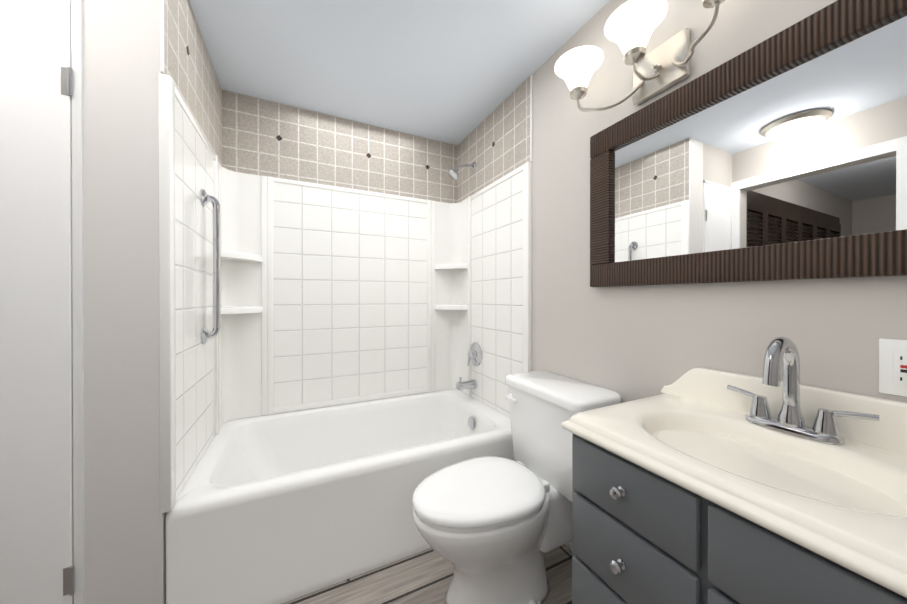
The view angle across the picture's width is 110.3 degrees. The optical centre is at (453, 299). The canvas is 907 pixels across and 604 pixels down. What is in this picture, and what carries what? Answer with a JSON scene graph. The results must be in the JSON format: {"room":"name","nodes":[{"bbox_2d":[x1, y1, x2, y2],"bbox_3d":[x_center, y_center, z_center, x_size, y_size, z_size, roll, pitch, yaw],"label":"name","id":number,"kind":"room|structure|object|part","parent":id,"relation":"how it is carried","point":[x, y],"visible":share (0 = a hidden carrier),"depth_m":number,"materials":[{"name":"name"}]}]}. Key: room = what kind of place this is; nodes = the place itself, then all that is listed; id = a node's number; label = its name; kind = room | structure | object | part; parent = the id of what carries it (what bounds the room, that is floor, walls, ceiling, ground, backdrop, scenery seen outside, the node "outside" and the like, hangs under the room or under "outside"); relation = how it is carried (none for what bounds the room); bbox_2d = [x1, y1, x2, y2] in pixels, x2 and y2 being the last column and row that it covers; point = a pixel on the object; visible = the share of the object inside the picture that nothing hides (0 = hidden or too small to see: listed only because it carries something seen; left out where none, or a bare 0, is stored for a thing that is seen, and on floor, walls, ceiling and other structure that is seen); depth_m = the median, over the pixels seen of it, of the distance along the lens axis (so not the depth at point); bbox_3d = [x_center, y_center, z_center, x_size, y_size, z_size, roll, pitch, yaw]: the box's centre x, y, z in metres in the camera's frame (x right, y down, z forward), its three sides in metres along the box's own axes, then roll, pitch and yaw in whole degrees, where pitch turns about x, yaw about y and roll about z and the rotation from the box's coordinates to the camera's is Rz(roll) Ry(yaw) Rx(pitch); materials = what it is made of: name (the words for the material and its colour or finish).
{"room":"bathroom","nodes":[
{"label":"bathroom","id":0,"kind":"room"},
{"bbox_2d":[82,0,165,603],"bbox_3d":[-1.224,-0.031,1.381,0.180,2.340,0.874,0,0,-26],"label":"wall","id":1,"kind":"structure","parent":0,"point":[124,537],"depth_m":0.99,"materials":[{"name":"white paint"}]},
{"bbox_2d":[0,0,74,603],"bbox_3d":[-1.302,0.120,0.863,0.384,2.018,0.044,0,0,-26],"label":"door","id":2,"kind":"structure","parent":1,"relation":"in","point":[36,439],"depth_m":0.90,"materials":[{"name":"white"}]},
{"bbox_3d":[-1.137,-0.639,0.926,0.020,0.080,0.002,0,0,-26],"label":"door hinge leaf","id":3,"kind":"part","parent":2,"relation":"part of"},
{"bbox_3d":[-1.137,0.831,0.931,0.020,0.080,0.002,0,0,-26],"label":"door hinge leaf","id":4,"kind":"part","parent":2,"relation":"part of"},
{"bbox_3d":[-1.127,-0.639,0.927,0.010,0.080,0.010,0,0,-26],"label":"door hinge","id":5,"kind":"part","parent":2,"relation":"part of","materials":[{"name":"silver metal"}]},
{"bbox_3d":[-1.127,0.831,0.932,0.010,0.080,0.010,0,0,-26],"label":"door hinge","id":6,"kind":"part","parent":2,"relation":"part of","materials":[{"name":"silver metal"}]},
{"bbox_2d":[71,0,84,603],"bbox_3d":[-1.139,0.116,0.981,0.020,2.050,0.094,0,0,-26],"label":"door frame","id":7,"kind":"structure","parent":1,"relation":"attached to","point":[77,292],"depth_m":0.94,"materials":[{"name":"white"}]},
{"bbox_2d":[160,0,163,73],"bbox_3d":[-0.944,-0.967,1.022,0.010,0.464,0.012,0,0,-26],"label":"wall tile edge","id":8,"kind":"structure","parent":1,"relation":"attached to","point":[161,36],"depth_m":1.02,"materials":[{"name":"white tile"}]},
{"bbox_2d":[162,0,221,165],"bbox_3d":[-1.138,-0.968,1.416,0.008,0.464,0.866,0,0,-26],"label":"wall tile","id":9,"kind":"structure","parent":1,"relation":"attached to","point":[193,76],"depth_m":1.32,"materials":[{"name":"beige tile"}]},
{"bbox_2d":[175,97,214,498],"bbox_3d":[-1.088,-0.019,1.324,0.018,1.433,0.647,0,0,-26],"label":"wall surround","id":10,"kind":"object","parent":1,"relation":"attached to","point":[195,355],"visible":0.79,"depth_m":1.27,"materials":[{"name":"tile"}]},
{"bbox_2d":[158,73,175,512],"bbox_3d":[-0.952,-0.018,1.051,0.030,1.433,0.049,0,0,-26],"label":"trim","id":11,"kind":"structure","parent":10,"relation":"attached to","point":[167,329],"depth_m":1.03,"materials":[{"name":"white plastic"}]},
{"bbox_2d":[175,87,215,160],"bbox_3d":[-1.086,-0.721,1.322,0.026,0.030,0.647,0,0,-26],"label":"rail","id":12,"kind":"object","parent":10,"relation":"attached to","point":[180,100],"visible":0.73,"depth_m":1.27,"materials":[{"name":"white plastic"}]},
{"bbox_2d":[201,189,220,343],"bbox_3d":[-1.094,-0.146,1.430,0.063,0.694,0.074,0,0,-26],"label":"grab rail","id":13,"kind":"object","parent":10,"relation":"attached to","point":[206,198],"visible":1,"depth_m":1.43,"materials":[{"name":"silver metal"}]},
{"bbox_2d":[189,0,608,144],"bbox_3d":[-1.617,-1.246,0.113,5.244,0.100,3.000,0,0,-26],"label":"ceiling","id":14,"kind":"structure","parent":0,"point":[455,72],"depth_m":1.54,"materials":[{"name":"white paint"}]},
{"bbox_2d":[282,544,571,603],"bbox_3d":[-1.617,1.194,0.122,5.244,0.100,3.000,0,0,-26],"label":"floor","id":15,"kind":"structure","parent":0,"point":[424,576],"depth_m":1.26,"materials":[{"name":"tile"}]},
{"bbox_2d":[165,389,515,603],"bbox_3d":[-0.458,0.918,1.758,1.518,0.440,0.871,0,0,-26],"label":"bathtub","id":16,"kind":"object","parent":15,"relation":"on","point":[279,508],"visible":0.77,"depth_m":1.32,"materials":[{"name":"white ceramic"}]},
{"bbox_2d":[412,371,620,603],"bbox_3d":[0.209,0.751,1.246,0.763,0.777,0.476,0,0,-26],"label":"toilet","id":17,"kind":"object","parent":15,"relation":"on","point":[493,529],"visible":0.98,"depth_m":1.16,"materials":[{"name":"white ceramic"}]},
{"bbox_3d":[0.093,0.707,1.190,0.505,0.028,0.380,0,0,-26],"label":"toilet lid","id":18,"kind":"part","parent":17,"relation":"part of","materials":[{"name":"white ceramic"}]},
{"bbox_3d":[0.095,0.732,1.191,0.500,0.019,0.372,0,0,-26],"label":"toilet seat","id":19,"kind":"part","parent":17,"relation":"part of","materials":[{"name":"white plastic"}]},
{"bbox_3d":[0.111,0.941,1.199,0.545,0.397,0.366,0,0,-26],"label":"toilet bowl","id":20,"kind":"part","parent":17,"relation":"part of","materials":[{"name":"white ceramic"}]},
{"bbox_3d":[0.266,0.460,1.449,0.014,0.022,0.085,0,0,-26],"label":"toilet lever","id":21,"kind":"part","parent":17,"relation":"part of","materials":[{"name":"white ceramic"}]},
{"bbox_3d":[0.444,0.383,1.360,0.239,0.042,0.476,0,0,-26],"label":"lid","id":22,"kind":"part","parent":17,"relation":"part of","materials":[{"name":"white ceramic"}]},
{"bbox_2d":[561,337,906,603],"bbox_3d":[0.641,0.614,0.667,0.498,1.056,0.670,0,0,-26],"label":"vanity cabinet","id":23,"kind":"object","parent":15,"relation":"on","point":[699,485],"visible":1,"depth_m":0.65,"materials":[{"name":"grey wood"}]},
{"bbox_3d":[0.365,0.594,0.702,0.031,0.027,0.027,0,0,-26],"label":"vanity knob","id":24,"kind":"part","parent":23,"relation":"part of","materials":[{"name":"silver metal"}]},
{"bbox_3d":[0.365,0.430,0.701,0.031,0.027,0.027,0,0,-26],"label":"vanity knob","id":25,"kind":"part","parent":23,"relation":"part of","materials":[{"name":"silver metal"}]},
{"bbox_2d":[727,337,879,444],"bbox_3d":[0.760,0.199,0.730,0.144,0.226,0.254,0,0,-26],"label":"vanity faucet","id":26,"kind":"object","parent":23,"relation":"on","point":[781,352],"depth_m":0.73,"materials":[{"name":"silver metal"}]},
{"bbox_2d":[532,0,906,402],"bbox_3d":[0.694,-0.030,1.247,0.100,2.340,2.800,0,0,-26],"label":"wall","id":27,"kind":"structure","parent":0,"point":[629,343],"depth_m":1.09,"materials":[{"name":"grey paint"}]},
{"bbox_2d":[457,76,529,202],"bbox_3d":[0.224,-0.970,2.082,0.008,0.464,0.866,0,0,-26],"label":"wall tile","id":28,"kind":"structure","parent":27,"relation":"attached to","point":[504,125],"depth_m":1.97,"materials":[{"name":"beige tile"}]},
{"bbox_2d":[448,162,475,179],"bbox_3d":[0.056,-0.896,2.185,0.204,0.145,0.082,0,0,-26],"label":"shower head","id":29,"kind":"object","parent":28,"relation":"attached to","point":[452,173],"visible":1,"depth_m":2.16},
{"bbox_3d":[0.084,-0.918,2.198,0.142,0.062,0.019,0,0,-26],"label":"arm","id":30,"kind":"part","parent":29,"relation":"part of"},
{"bbox_2d":[471,171,522,417],"bbox_3d":[0.269,-0.021,1.987,0.018,1.433,0.647,0,0,-26],"label":"wall surround","id":31,"kind":"object","parent":27,"relation":"attached to","point":[497,273],"visible":0.71,"depth_m":1.96,"materials":[{"name":"tile"}]},
{"bbox_2d":[456,377,476,389],"bbox_3d":[0.090,0.578,2.179,0.135,0.089,0.062,0,0,-26],"label":"tub spout","id":32,"kind":"object","parent":31,"relation":"attached to","point":[463,385],"visible":1,"depth_m":2.16,"materials":[{"name":"silver metal"}]},
{"bbox_2d":[467,342,481,365],"bbox_3d":[0.131,0.382,2.181,0.059,0.164,0.164,0,0,-26],"label":"tub valve","id":33,"kind":"object","parent":31,"relation":"attached to","point":[475,353],"visible":1,"depth_m":2.16,"materials":[{"name":"silver metal"}]},
{"bbox_2d":[470,165,522,199],"bbox_3d":[0.267,-0.723,1.984,0.026,0.030,0.647,0,0,-26],"label":"trim","id":34,"kind":"structure","parent":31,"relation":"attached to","point":[501,180],"depth_m":1.94,"materials":[{"name":"white plastic"}]},
{"bbox_2d":[523,161,531,372],"bbox_3d":[0.401,-0.020,1.712,0.030,1.433,0.049,0,0,-26],"label":"trim","id":35,"kind":"structure","parent":31,"relation":"attached to","point":[527,266],"depth_m":1.69,"materials":[{"name":"white plastic"}]},
{"bbox_2d":[530,74,532,161],"bbox_3d":[0.416,-0.969,1.687,0.010,0.464,0.012,0,0,-26],"label":"wall tile edge","id":36,"kind":"structure","parent":27,"relation":"attached to","point":[531,98],"depth_m":1.68,"materials":[{"name":"white tile"}]},
{"bbox_2d":[566,541,571,549],"bbox_3d":[0.566,1.097,1.383,0.014,0.085,0.699,0,0,-26],"label":"baseboard","id":37,"kind":"structure","parent":27,"relation":"attached to","point":[569,544],"depth_m":1.44,"materials":[{"name":"white"}]},
{"bbox_2d":[554,0,725,111],"bbox_3d":[0.612,-0.821,1.057,0.207,0.243,0.649,0,0,-26],"label":"sconce","id":38,"kind":"object","parent":27,"relation":"attached to","point":[630,26],"visible":1,"depth_m":1.04,"materials":[{"name":"white glass"}]},
{"bbox_3d":[0.499,-0.884,1.260,0.184,0.118,0.184,0,0,-26],"label":"lamp shade","id":39,"kind":"part","parent":38,"relation":"part of","materials":[{"name":"white glass"}]},
{"bbox_3d":[0.586,-0.752,1.190,0.106,0.102,0.216,0,0,-26],"label":"arm","id":40,"kind":"part","parent":38,"relation":"part of"},
{"bbox_3d":[0.602,-0.871,1.049,0.184,0.118,0.184,0,0,-26],"label":"lamp shade","id":41,"kind":"part","parent":38,"relation":"part of","materials":[{"name":"white glass"}]},
{"bbox_3d":[0.648,-0.761,1.061,0.104,0.057,0.032,0,0,-26],"label":"arm","id":42,"kind":"part","parent":38,"relation":"part of"},
{"bbox_3d":[0.711,-0.747,0.935,0.106,0.095,0.171,0,0,-26],"label":"arm","id":43,"kind":"part","parent":38,"relation":"part of"},
{"bbox_2d":[590,0,906,286],"bbox_3d":[0.838,-0.361,0.792,0.032,0.625,1.177,0,0,-26],"label":"mirror","id":44,"kind":"object","parent":27,"relation":"attached to","point":[781,155],"visible":0.98,"depth_m":0.81,"materials":[{"name":"brown"}]},
{"bbox_3d":[0.600,-0.363,1.279,0.032,0.441,0.092,0,0,-26],"label":"frame","id":45,"kind":"part","parent":44,"relation":"part of","materials":[{"name":"brown wood"}]},
{"bbox_3d":[0.838,-0.628,0.791,0.032,0.092,1.177,0,0,-26],"label":"frame","id":46,"kind":"part","parent":44,"relation":"part of","materials":[{"name":"brown wood"}]},
{"bbox_3d":[0.838,-0.095,0.793,0.032,0.092,1.177,0,0,-26],"label":"frame","id":47,"kind":"part","parent":44,"relation":"part of","materials":[{"name":"brown wood"}]},
{"bbox_2d":[661,367,906,454],"bbox_3d":[0.854,0.262,0.770,0.024,0.102,0.670,0,0,-26],"label":"backsplash","id":48,"kind":"structure","parent":27,"relation":"attached to","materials":[{"name":"white stone"}]},
{"bbox_2d":[879,338,906,396],"bbox_3d":[0.927,0.142,0.644,0.010,0.116,0.072,0,0,-26],"label":"electrical outlet plate","id":49,"kind":"object","parent":27,"relation":"attached to","point":[892,366],"visible":1,"depth_m":0.66,"materials":[{"name":"white plastic"}]},
{"bbox_3d":[-0.718,-0.033,2.171,1.824,2.340,0.100,0,0,-26],"label":"wall","id":50,"kind":"structure","parent":0,"visible":0},
{"bbox_2d":[218,161,261,428],"bbox_3d":[-1.178,-0.021,1.760,0.235,1.433,0.235,0,0,-26],"label":"wall","id":51,"kind":"structure","parent":50,"relation":"attached to","point":[240,396],"depth_m":1.84,"materials":[{"name":"white plastic"}]},
{"bbox_2d":[214,155,218,434],"bbox_3d":[-1.227,-0.020,1.624,0.025,1.433,0.035,0,0,-26],"label":"pilaster","id":52,"kind":"object","parent":51,"relation":"attached to","point":[216,194],"visible":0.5,"depth_m":1.61,"materials":[{"name":"white plastic"}]},
{"bbox_2d":[221,250,262,261],"bbox_3d":[-1.189,-0.240,1.762,0.211,0.035,0.211,0,0,-26],"label":"corner shelf","id":53,"kind":"object","parent":51,"relation":"attached to","point":[232,256],"visible":0.77,"depth_m":1.74,"materials":[{"name":"white plastic"}]},
{"bbox_2d":[221,306,262,313],"bbox_3d":[-1.189,0.060,1.764,0.211,0.035,0.211,0,0,-26],"label":"corner shelf","id":54,"kind":"object","parent":51,"relation":"attached to","point":[240,310],"visible":0.71,"depth_m":1.73,"materials":[{"name":"white plastic"}]},
{"bbox_2d":[261,176,267,415],"bbox_3d":[-1.133,-0.021,1.896,0.035,1.433,0.025,0,0,-26],"label":"pilaster","id":55,"kind":"object","parent":51,"relation":"attached to","point":[264,389],"visible":0.75,"depth_m":1.88,"materials":[{"name":"white plastic"}]},
{"bbox_2d":[222,89,456,202],"bbox_3d":[-0.649,-0.970,2.141,1.524,0.464,0.008,0,0,-26],"label":"wall tile","id":56,"kind":"structure","parent":50,"relation":"attached to","point":[318,148],"depth_m":2.06,"materials":[{"name":"beige tile"}]},
{"bbox_2d":[273,178,426,413],"bbox_3d":[-0.647,-0.022,2.137,1.050,1.433,0.021,0,0,-26],"label":"panel","id":57,"kind":"object","parent":50,"relation":"attached to","point":[349,295],"visible":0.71,"depth_m":2.09,"materials":[{"name":"tile"}]},
{"bbox_2d":[267,176,273,414],"bbox_3d":[-1.106,-0.021,1.908,0.032,1.433,0.029,0,0,-26],"label":"trim","id":58,"kind":"structure","parent":57,"relation":"attached to","point":[270,353],"depth_m":1.90,"materials":[{"name":"white plastic"}]},
{"bbox_2d":[273,388,427,413],"bbox_3d":[-0.643,0.675,2.132,1.044,0.036,0.016,0,0,-26],"label":"trim","id":59,"kind":"structure","parent":57,"relation":"attached to","point":[276,410],"depth_m":2.09,"materials":[{"name":"white plastic"}]},
{"bbox_2d":[273,177,427,202],"bbox_3d":[-0.643,-0.724,2.127,1.044,0.026,0.016,0,0,-26],"label":"trim","id":60,"kind":"structure","parent":57,"relation":"attached to","point":[307,184],"depth_m":2.09,"materials":[{"name":"white plastic"}]},
{"bbox_2d":[427,200,430,392],"bbox_3d":[-0.185,-0.023,2.359,0.032,1.433,0.029,0,0,-26],"label":"trim","id":61,"kind":"structure","parent":57,"relation":"attached to","point":[429,295],"depth_m":2.34,"materials":[{"name":"white plastic"}]},
{"bbox_2d":[435,198,466,393],"bbox_3d":[-0.020,-0.022,2.326,0.235,1.433,0.235,0,0,-26],"label":"wall","id":62,"kind":"structure","parent":50,"relation":"attached to","point":[450,289],"depth_m":2.41,"materials":[{"name":"white plastic"}]},
{"bbox_2d":[431,200,434,391],"bbox_3d":[-0.155,-0.023,2.374,0.035,1.433,0.025,0,0,-26],"label":"pilaster","id":63,"kind":"object","parent":62,"relation":"attached to","point":[432,296],"visible":0.79,"depth_m":2.36,"materials":[{"name":"white plastic"}]},
{"bbox_2d":[435,264,467,269],"bbox_3d":[-0.016,-0.242,2.336,0.211,0.035,0.211,0,0,-26],"label":"corner shelf","id":64,"kind":"object","parent":62,"relation":"attached to","point":[450,266],"visible":0.83,"depth_m":2.30,"materials":[{"name":"white plastic"}]},
{"bbox_2d":[435,305,467,309],"bbox_3d":[-0.016,0.058,2.337,0.211,0.035,0.211,0,0,-26],"label":"corner shelf","id":65,"kind":"object","parent":62,"relation":"attached to","point":[451,307],"visible":0.9,"depth_m":2.29,"materials":[{"name":"white plastic"}]},
{"bbox_2d":[467,196,470,395],"bbox_3d":[0.116,-0.022,2.281,0.025,1.433,0.035,0,0,-26],"label":"pilaster","id":66,"kind":"object","parent":62,"relation":"attached to","point":[469,284],"visible":0.71,"depth_m":2.27,"materials":[{"name":"white plastic"}]}
]}

